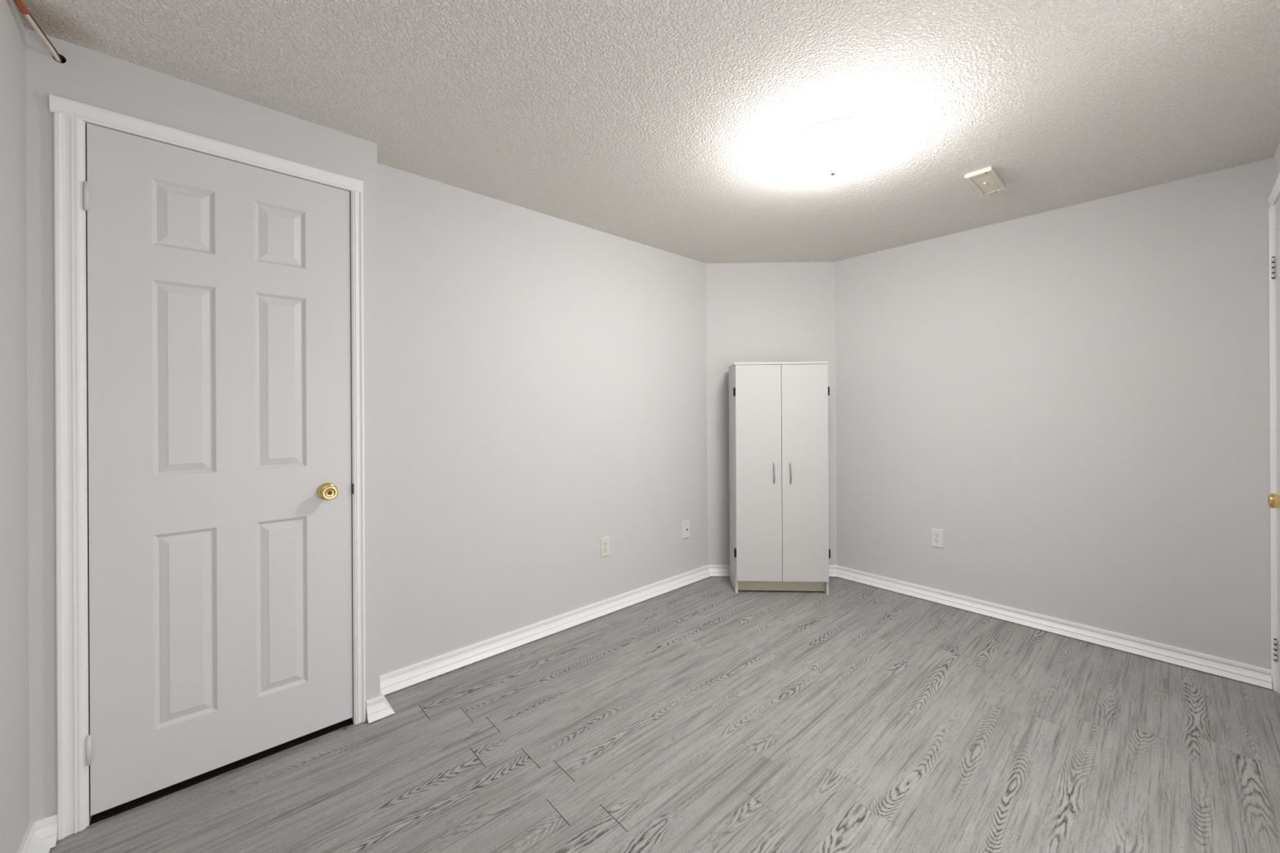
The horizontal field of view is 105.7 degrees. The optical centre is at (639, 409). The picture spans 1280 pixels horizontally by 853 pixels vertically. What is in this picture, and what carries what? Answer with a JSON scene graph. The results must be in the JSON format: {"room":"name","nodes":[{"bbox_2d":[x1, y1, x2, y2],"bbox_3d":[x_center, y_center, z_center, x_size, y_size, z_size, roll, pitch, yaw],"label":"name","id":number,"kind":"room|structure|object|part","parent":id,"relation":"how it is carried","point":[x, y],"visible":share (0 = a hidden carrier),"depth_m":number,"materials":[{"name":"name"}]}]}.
{"room":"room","nodes":[
{"label":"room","id":0,"kind":"room"},
{"bbox_2d":[0,0,29,852],"bbox_3d":[-1.314,0.075,0.839,0.100,2.314,1.307,0,0,-42],"label":"wall","id":1,"kind":"structure","parent":0,"point":[14,539],"depth_m":1.25,"materials":[{"name":"paint"}]},
{"bbox_2d":[17,813,57,852],"bbox_3d":[-1.268,1.190,0.908,0.052,0.074,1.257,0,0,-42],"label":"baseboard","id":2,"kind":"structure","parent":1,"relation":"attached to","point":[41,835],"depth_m":1.36,"materials":[{"name":"white paint"}]},
{"bbox_2d":[13,0,62,63],"bbox_3d":[-1.542,-1.040,1.197,0.042,0.074,0.638,0,0,-37],"label":"pipe","id":3,"kind":"object","parent":1,"relation":"attached to","point":[19,3],"visible":0.91,"depth_m":1.31,"materials":[{"name":"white metal"}]},
{"bbox_2d":[25,27,380,822],"bbox_3d":[-1.455,0.076,1.659,0.991,2.314,0.100,0,0,-42],"label":"wall","id":4,"kind":"structure","parent":0,"point":[86,76],"depth_m":1.41,"materials":[{"name":"paint"}]},
{"bbox_2d":[48,93,365,840],"bbox_3d":[-1.415,0.164,1.683,0.793,2.126,0.118,0,0,-42],"label":"door frame","id":5,"kind":"structure","parent":4,"relation":"attached to","point":[71,117],"depth_m":1.41,"materials":[{"name":"white paint"}]},
{"bbox_3d":[-1.650,0.189,1.404,0.054,2.078,0.016,0,0,-42],"label":"casing","id":6,"kind":"part","parent":5,"relation":"part of","materials":[{"name":"white paint"}]},
{"bbox_3d":[-1.387,-0.875,1.646,0.793,0.047,0.018,0,0,-42],"label":"head casing","id":7,"kind":"part","parent":5,"relation":"part of","materials":[{"name":"white paint"}]},
{"bbox_3d":[-1.122,0.307,1.891,0.004,0.040,0.024,0,0,-42],"label":"strike plate","id":8,"kind":"part","parent":5,"relation":"part of","materials":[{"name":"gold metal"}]},
{"bbox_3d":[-1.104,0.185,1.898,0.040,2.078,0.016,0,0,-42],"label":"casing","id":9,"kind":"part","parent":5,"relation":"part of","materials":[{"name":"white paint"}]},
{"bbox_2d":[83,123,352,815],"bbox_3d":[-1.373,0.174,1.650,0.687,2.049,0.093,0,0,-42],"label":"door","id":10,"kind":"structure","parent":4,"relation":"in","point":[219,288],"depth_m":1.62,"materials":[{"name":"white paint"}]},
{"bbox_3d":[-1.163,0.308,1.812,0.052,0.052,0.054,0,0,-42],"label":"knob","id":11,"kind":"part","parent":10,"relation":"part of","materials":[{"name":"gold metal"}]},
{"bbox_2d":[377,163,707,675],"bbox_3d":[-0.353,0.070,2.877,2.277,2.314,0.100,0,0,-42],"label":"wall","id":12,"kind":"structure","parent":0,"point":[543,377],"depth_m":2.56,"materials":[{"name":"paint"}]},
{"bbox_2d":[380,564,711,695],"bbox_3d":[-0.314,1.185,2.811,2.236,0.074,0.044,0,0,-42],"label":"baseboard","id":13,"kind":"structure","parent":12,"relation":"attached to","point":[401,678],"depth_m":2.54,"materials":[{"name":"white paint"}]},
{"bbox_2d":[600,536,609,557],"bbox_3d":[-0.210,0.829,2.930,0.070,0.115,0.009,0,0,-42],"label":"wall outlet","id":14,"kind":"object","parent":12,"relation":"attached to","point":[604,542],"visible":1,"depth_m":2.92,"materials":[{"name":"beige plastic"}]},
{"bbox_2d":[682,520,689,538],"bbox_3d":[0.329,0.841,3.412,0.074,0.121,0.017,0,0,-42],"label":"cable jack","id":15,"kind":"object","parent":12,"relation":"attached to","point":[686,524],"visible":1,"depth_m":3.40,"materials":[{"name":"white plastic"}]},
{"bbox_2d":[13,0,1279,263],"bbox_3d":[0.407,-1.121,1.183,5.100,0.080,4.100,0,0,-42],"label":"ceiling","id":16,"kind":"structure","parent":0,"point":[673,126],"depth_m":1.64,"materials":[{"name":"white paint"}]},
{"bbox_2d":[789,117,879,181],"bbox_3d":[0.772,-1.010,1.940,0.336,0.144,0.336,0,0,-42],"label":"ceiling light","id":17,"kind":"object","parent":16,"relation":"attached to","point":[836,148],"visible":1,"depth_m":1.84,"materials":[{"name":"white glass"}]},
{"bbox_2d":[964,166,1006,195],"bbox_3d":[1.634,-1.074,2.289,0.285,0.025,0.104,0,0,-42],"label":"ceiling vent","id":18,"kind":"object","parent":16,"relation":"in","point":[985,181],"visible":1,"depth_m":2.27,"materials":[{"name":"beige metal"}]},
{"bbox_2d":[970,173,1000,193],"bbox_3d":[1.634,-1.076,2.289,0.253,0.012,0.072,0,0,-42],"label":"grille","id":19,"kind":"object","parent":18,"relation":"attached to","point":[984,183],"depth_m":2.28,"materials":[{"name":"beige metal"}]},
{"bbox_2d":[48,576,1279,852],"bbox_3d":[0.432,1.248,1.208,4.950,0.060,4.045,0,0,-42],"label":"floor","id":20,"kind":"structure","parent":0,"point":[703,716],"depth_m":1.73,"materials":[{"name":"grey wood"}]},
{"bbox_2d":[728,361,830,595],"bbox_3d":[0.939,0.449,3.316,0.621,1.531,0.330,0,0,3],"label":"storage cabinet","id":21,"kind":"object","parent":20,"relation":"on","point":[779,425],"visible":1,"depth_m":3.18,"materials":[{"name":"white wood"}]},
{"bbox_3d":[0.782,0.415,3.195,0.298,1.424,0.016,0,0,3],"label":"cabinet door","id":22,"kind":"part","parent":21,"relation":"part of","materials":[{"name":"white plastic"}]},
{"bbox_3d":[0.877,0.416,3.169,0.008,0.135,0.031,0,0,3],"label":"handle","id":23,"kind":"part","parent":21,"relation":"part of","materials":[{"name":"silver metal"}]},
{"bbox_3d":[0.932,-0.308,3.330,0.610,0.016,0.302,0,0,3],"label":"panel","id":24,"kind":"part","parent":21,"relation":"part of","materials":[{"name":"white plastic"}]},
{"bbox_3d":[0.984,0.415,3.164,0.008,0.135,0.031,0,0,3],"label":"handle","id":25,"kind":"part","parent":21,"relation":"part of","materials":[{"name":"silver metal"}]},
{"bbox_3d":[1.082,0.413,3.180,0.299,1.424,0.016,0,0,3],"label":"cabinet door","id":26,"kind":"part","parent":21,"relation":"part of","materials":[{"name":"white plastic"}]},
{"bbox_2d":[706,262,836,564],"bbox_3d":[0.970,0.063,3.614,1.027,2.314,0.100,0,0,2],"label":"wall","id":27,"kind":"structure","parent":0,"point":[756,312],"depth_m":3.57,"materials":[{"name":"paint"}]},
{"bbox_2d":[708,564,836,577],"bbox_3d":[0.971,1.177,3.544,0.943,0.074,0.044,0,0,1],"label":"baseboard","id":28,"kind":"structure","parent":27,"relation":"attached to","point":[714,570],"depth_m":3.55,"materials":[{"name":"white paint"}]},
{"bbox_2d":[835,157,1273,669],"bbox_3d":[2.151,0.056,2.838,0.100,2.314,2.099,0,0,-42],"label":"wall","id":29,"kind":"structure","parent":0,"point":[1077,396],"depth_m":2.55,"materials":[{"name":"paint"}]},
{"bbox_2d":[930,528,943,548],"bbox_3d":[1.878,0.810,3.063,0.009,0.115,0.070,0,0,-42],"label":"wall outlet","id":30,"kind":"object","parent":29,"relation":"attached to","point":[936,535],"visible":1,"depth_m":3.06,"materials":[{"name":"white plastic"}]},
{"bbox_2d":[934,538,939,543],"bbox_3d":[1.876,0.829,3.062,0.003,0.028,0.029,0,0,-42],"label":"receptacle","id":31,"kind":"object","parent":30,"relation":"attached to","point":[936,540],"depth_m":3.06,"materials":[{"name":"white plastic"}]},
{"bbox_2d":[836,565,1272,689],"bbox_3d":[2.079,1.171,2.817,0.044,0.074,1.946,0,0,-42],"label":"baseboard","id":32,"kind":"structure","parent":29,"relation":"attached to","point":[1242,672],"depth_m":2.55,"materials":[{"name":"white paint"}]},
{"bbox_2d":[1273,141,1279,566],"bbox_3d":[2.210,0.056,1.544,1.549,2.314,0.100,0,0,-42],"label":"wall","id":33,"kind":"structure","parent":0,"point":[1277,156],"depth_m":2.04,"materials":[{"name":"paint"}]},
{"bbox_2d":[1267,195,1279,691],"bbox_3d":[2.471,0.153,1.867,0.606,2.047,0.099,0,0,-42],"label":"door","id":34,"kind":"structure","parent":33,"relation":"in","point":[1273,500],"depth_m":2.02,"materials":[{"name":"white paint"}]},
{"bbox_3d":[2.286,0.327,1.725,0.052,0.052,0.059,0,0,-42],"label":"knob","id":35,"kind":"part","parent":34,"relation":"part of","materials":[{"name":"gold metal"}]},
{"bbox_2d":[1268,173,1279,693],"bbox_3d":[2.508,0.143,1.823,0.729,2.126,0.114,0,0,-42],"label":"door frame","id":36,"kind":"structure","parent":33,"relation":"attached to","point":[1274,195],"depth_m":2.07,"materials":[{"name":"white paint"}]},
{"bbox_3d":[2.469,-0.896,1.860,0.729,0.047,0.014,0,0,-42],"label":"head casing","id":37,"kind":"part","parent":36,"relation":"part of","materials":[{"name":"white paint"}]},
{"bbox_3d":[-1.199,0.075,2.070,0.060,2.314,0.165,0,0,-42],"label":"wall","id":38,"kind":"structure","parent":0,"visible":0},
{"bbox_2d":[365,690,395,723],"bbox_3d":[-1.091,1.189,1.997,0.095,0.074,0.208,0,0,-42],"label":"baseboard","id":39,"kind":"structure","parent":38,"relation":"attached to","point":[377,708],"depth_m":1.93,"materials":[{"name":"white paint"}]}
]}

